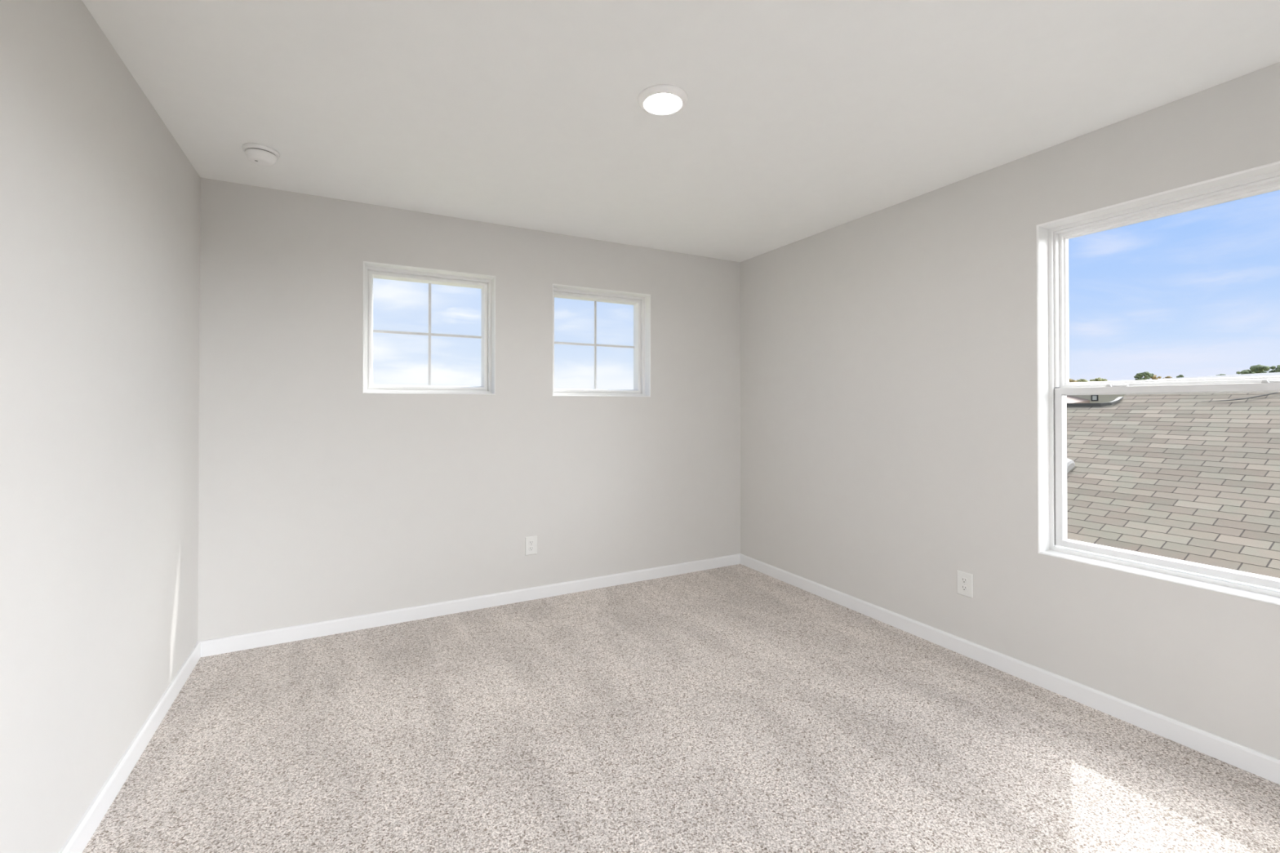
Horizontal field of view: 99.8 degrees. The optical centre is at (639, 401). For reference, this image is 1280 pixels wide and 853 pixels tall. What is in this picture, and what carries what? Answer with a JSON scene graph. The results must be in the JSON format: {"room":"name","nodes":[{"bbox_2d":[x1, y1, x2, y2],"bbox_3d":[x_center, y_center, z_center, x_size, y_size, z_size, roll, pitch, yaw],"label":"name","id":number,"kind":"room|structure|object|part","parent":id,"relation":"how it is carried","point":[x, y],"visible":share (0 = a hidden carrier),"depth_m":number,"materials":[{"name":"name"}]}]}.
{"room":"empty bedroom","nodes":[
{"label":"empty bedroom","id":0,"kind":"room"},
{"bbox_2d":[0,0,200,852],"bbox_3d":[-1.371,0.061,0.899,0.190,2.440,4.456,0,0,-28],"label":"wall","id":1,"kind":"structure","parent":0,"point":[100,202],"depth_m":1.57,"materials":[{"name":"beige paint"}]},
{"bbox_2d":[58,641,200,852],"bbox_3d":[-1.280,1.242,0.939,0.014,0.078,4.076,0,0,-28],"label":"baseboard","id":2,"kind":"structure","parent":1,"relation":"attached to","point":[88,824],"depth_m":1.83,"materials":[{"name":"white wood"}]},
{"bbox_2d":[197,177,740,641],"bbox_3d":[-0.761,0.080,3.639,3.461,2.440,0.190,0,0,-28],"label":"wall","id":3,"kind":"structure","parent":0,"point":[321,498],"depth_m":3.25,"materials":[{"name":"beige paint"}]},
{"bbox_2d":[362,261,495,395],"bbox_3d":[-1.300,-0.427,3.351,0.755,0.760,0.183,0,0,-28],"label":"window","id":4,"kind":"structure","parent":3,"relation":"in","point":[371,270],"depth_m":3.36,"materials":[{"name":"white paint"}]},
{"bbox_2d":[199,553,740,657],"bbox_3d":[-0.713,1.260,3.541,3.461,0.078,0.014,0,0,-28],"label":"baseboard","id":5,"kind":"structure","parent":3,"relation":"attached to","point":[209,647],"depth_m":3.27,"materials":[{"name":"white wood"}]},
{"bbox_2d":[524,535,537,555],"bbox_3d":[-0.716,0.945,3.545,0.080,0.121,0.009,0,0,-28],"label":"wall outlet","id":6,"kind":"object","parent":3,"relation":"attached to","point":[531,542],"visible":1,"depth_m":3.54,"materials":[{"name":"white plastic"}]},
{"bbox_2d":[528,546,533,551],"bbox_3d":[-0.714,0.964,3.542,0.034,0.029,0.002,0,0,-28],"label":"receptacle","id":7,"kind":"object","parent":6,"relation":"attached to","point":[531,548],"depth_m":3.54,"materials":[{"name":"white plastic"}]},
{"bbox_2d":[552,284,650,396],"bbox_3d":[-0.297,-0.416,3.884,0.756,0.757,0.183,0,0,-28],"label":"window","id":8,"kind":"structure","parent":3,"relation":"in","point":[641,303],"depth_m":3.98,"materials":[{"name":"white paint"}]},
{"bbox_2d":[81,0,1279,262],"bbox_3d":[0.241,-1.228,1.766,3.841,0.150,4.456,0,0,-28],"label":"ceiling","id":9,"kind":"structure","parent":0,"point":[800,119],"depth_m":1.98,"materials":[{"name":"paint"}]},
{"bbox_2d":[241,142,279,166],"bbox_3d":[-1.731,-1.119,2.462,0.142,0.058,0.142,0,0,-28],"label":"smoke detector","id":10,"kind":"object","parent":9,"relation":"attached to","point":[259,154],"visible":1,"depth_m":2.43,"materials":[{"name":"white plastic"}]},
{"bbox_2d":[637,84,688,115],"bbox_3d":[0.087,-1.141,2.050,0.192,0.020,0.192,0,0,-28],"label":"recessed light","id":11,"kind":"object","parent":9,"relation":"in","point":[663,100],"visible":1,"depth_m":2.02,"materials":[{"name":"white plastic"}]},
{"bbox_2d":[645,93,679,112],"bbox_3d":[0.087,-1.139,2.050,0.132,0.016,0.132,0,0,-28],"label":"diffuser","id":12,"kind":"object","parent":11,"relation":"attached to","point":[655,103],"depth_m":2.04,"materials":[{"name":"white plastic"}]},
{"bbox_2d":[82,564,1279,852],"bbox_3d":[0.241,1.362,1.748,3.841,0.150,4.456,0,0,-28],"label":"floor","id":13,"kind":"structure","parent":0,"point":[739,708],"depth_m":1.98,"materials":[{"name":"beige carpet"}]},
{"bbox_2d":[739,62,1279,759],"bbox_3d":[1.853,0.073,2.614,0.190,2.440,4.456,0,0,-28],"label":"wall","id":14,"kind":"structure","parent":0,"point":[889,376],"depth_m":2.75,"materials":[{"name":"beige paint"}]},
{"bbox_2d":[956,570,973,598],"bbox_3d":[1.661,0.932,2.757,0.009,0.121,0.080,0,0,-28],"label":"wall outlet","id":15,"kind":"object","parent":14,"relation":"attached to","point":[965,580],"visible":1,"depth_m":2.75,"materials":[{"name":"white plastic"}]},
{"bbox_2d":[960,584,968,591],"bbox_3d":[1.658,0.952,2.755,0.002,0.029,0.034,0,0,-28],"label":"receptacle","id":16,"kind":"object","parent":15,"relation":"attached to","point":[963,587],"depth_m":2.75,"materials":[{"name":"white plastic"}]},
{"bbox_2d":[960,577,968,583],"bbox_3d":[1.658,0.913,2.756,0.002,0.029,0.034,0,0,-28],"label":"receptacle","id":17,"kind":"object","parent":15,"relation":"attached to","point":[963,580],"depth_m":2.75,"materials":[{"name":"white plastic"}]},
{"bbox_2d":[740,553,1279,784],"bbox_3d":[1.763,1.253,2.558,0.014,0.078,4.076,0,0,-28],"label":"baseboard","id":18,"kind":"structure","parent":14,"relation":"attached to","point":[1262,765],"depth_m":2.37,"materials":[{"name":"white wood"}]},
{"bbox_2d":[1036,160,1279,605],"bbox_3d":[2.128,-0.063,2.090,0.185,1.505,0.961,0,0,-28],"label":"window","id":19,"kind":"structure","parent":14,"relation":"in","point":[1054,386],"depth_m":2.34,"materials":[{"name":"white paint"}]},
{"bbox_3d":[2.142,0.296,2.095,0.030,0.725,0.906,0,0,-28],"label":"sash","id":20,"kind":"part","parent":19,"relation":"part of","materials":[{"name":"white plastic"}]},
{"bbox_3d":[2.171,-0.425,2.115,0.032,0.737,0.918,0,0,-28],"label":"sash","id":21,"kind":"part","parent":19,"relation":"part of","materials":[{"name":"white paint"}]},
{"label":"outside","id":22,"kind":"structure","parent":0,"visible":0},
{"bbox_3d":[56.535,4.970,64.028,680.000,0.500,660.000,0,0,-28],"label":"ground","id":23,"kind":"structure","parent":22,"visible":0},
{"bbox_2d":[1076,378,1088,382],"bbox_3d":[107.136,-0.214,130.929,2.435,10.815,2.668,0,0,-28],"label":"tree","id":24,"kind":"object","parent":23,"relation":"on","point":[1080,380],"visible":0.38,"depth_m":130.46,"materials":[{"name":"green plant"}]},
{"bbox_2d":[1066,394,1125,406],"bbox_3d":[42.309,1.421,53.425,11.900,6.450,11.400,0,0,-28],"label":"house","id":25,"kind":"structure","parent":23,"relation":"on","point":[1070,398],"depth_m":49.69,"materials":[{"name":"beige"}]},
{"bbox_2d":[1089,377,1103,382],"bbox_3d":[105.963,-0.249,124.510,3.367,10.796,3.499,0,0,-28],"label":"tree","id":26,"kind":"object","parent":23,"relation":"on","point":[1099,379],"visible":0.27,"depth_m":124.27,"materials":[{"name":"green plant"}]},
{"bbox_2d":[1136,371,1154,380],"bbox_3d":[107.144,-0.659,114.011,3.396,11.470,3.177,0,0,-28],"label":"tree","id":27,"kind":"object","parent":23,"relation":"on","point":[1147,375],"visible":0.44,"depth_m":113.68,"materials":[{"name":"green plant"}]},
{"bbox_2d":[1143,374,1161,379],"bbox_3d":[113.135,-0.479,118.976,3.041,11.178,2.971,0,0,-28],"label":"tree","id":28,"kind":"object","parent":23,"relation":"on","point":[1153,377],"visible":0.2,"depth_m":118.61,"materials":[{"name":"green plant"}]},
{"bbox_2d":[1066,392,1279,577],"bbox_3d":[8.381,2.047,4.445,11.614,4.517,18.000,0,0,-28],"label":"shingled roof","id":29,"kind":"structure","parent":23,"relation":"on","point":[1193,477],"depth_m":5.51,"materials":[{"name":"tile"}]},
{"bbox_2d":[1066,457,1075,473],"bbox_3d":[4.913,0.759,6.460,0.310,0.184,0.430,0,0,-28],"label":"roof vent","id":30,"kind":"object","parent":29,"relation":"attached to","point":[1070,464],"depth_m":6.27,"materials":[{"name":"paint"}]},
{"bbox_2d":[1158,372,1279,379],"bbox_3d":[47.488,1.135,43.269,7.300,6.880,9.800,0,0,-28],"label":"house","id":31,"kind":"structure","parent":23,"relation":"on","point":[1270,374],"depth_m":42.69,"materials":[{"name":"white"}]},
{"bbox_2d":[1235,369,1266,373],"bbox_3d":[112.477,-0.526,99.173,3.763,10.998,3.641,0,0,-28],"label":"tree","id":32,"kind":"object","parent":23,"relation":"on","point":[1244,371],"visible":0.15,"depth_m":99.43,"materials":[{"name":"green plant"}]},
{"bbox_2d":[1249,364,1270,373],"bbox_3d":[106.898,-0.764,92.868,3.847,11.386,3.618,0,0,-28],"label":"tree","id":33,"kind":"object","parent":23,"relation":"on","point":[1256,368],"visible":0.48,"depth_m":92.37,"materials":[{"name":"green plant"}]},
{"bbox_2d":[1268,364,1279,373],"bbox_3d":[117.399,-0.940,99.049,4.382,11.823,4.610,0,0,-28],"label":"tree","id":34,"kind":"object","parent":23,"relation":"on","point":[1277,369],"visible":0.27,"depth_m":98.64,"materials":[{"name":"green plant"}]}
]}

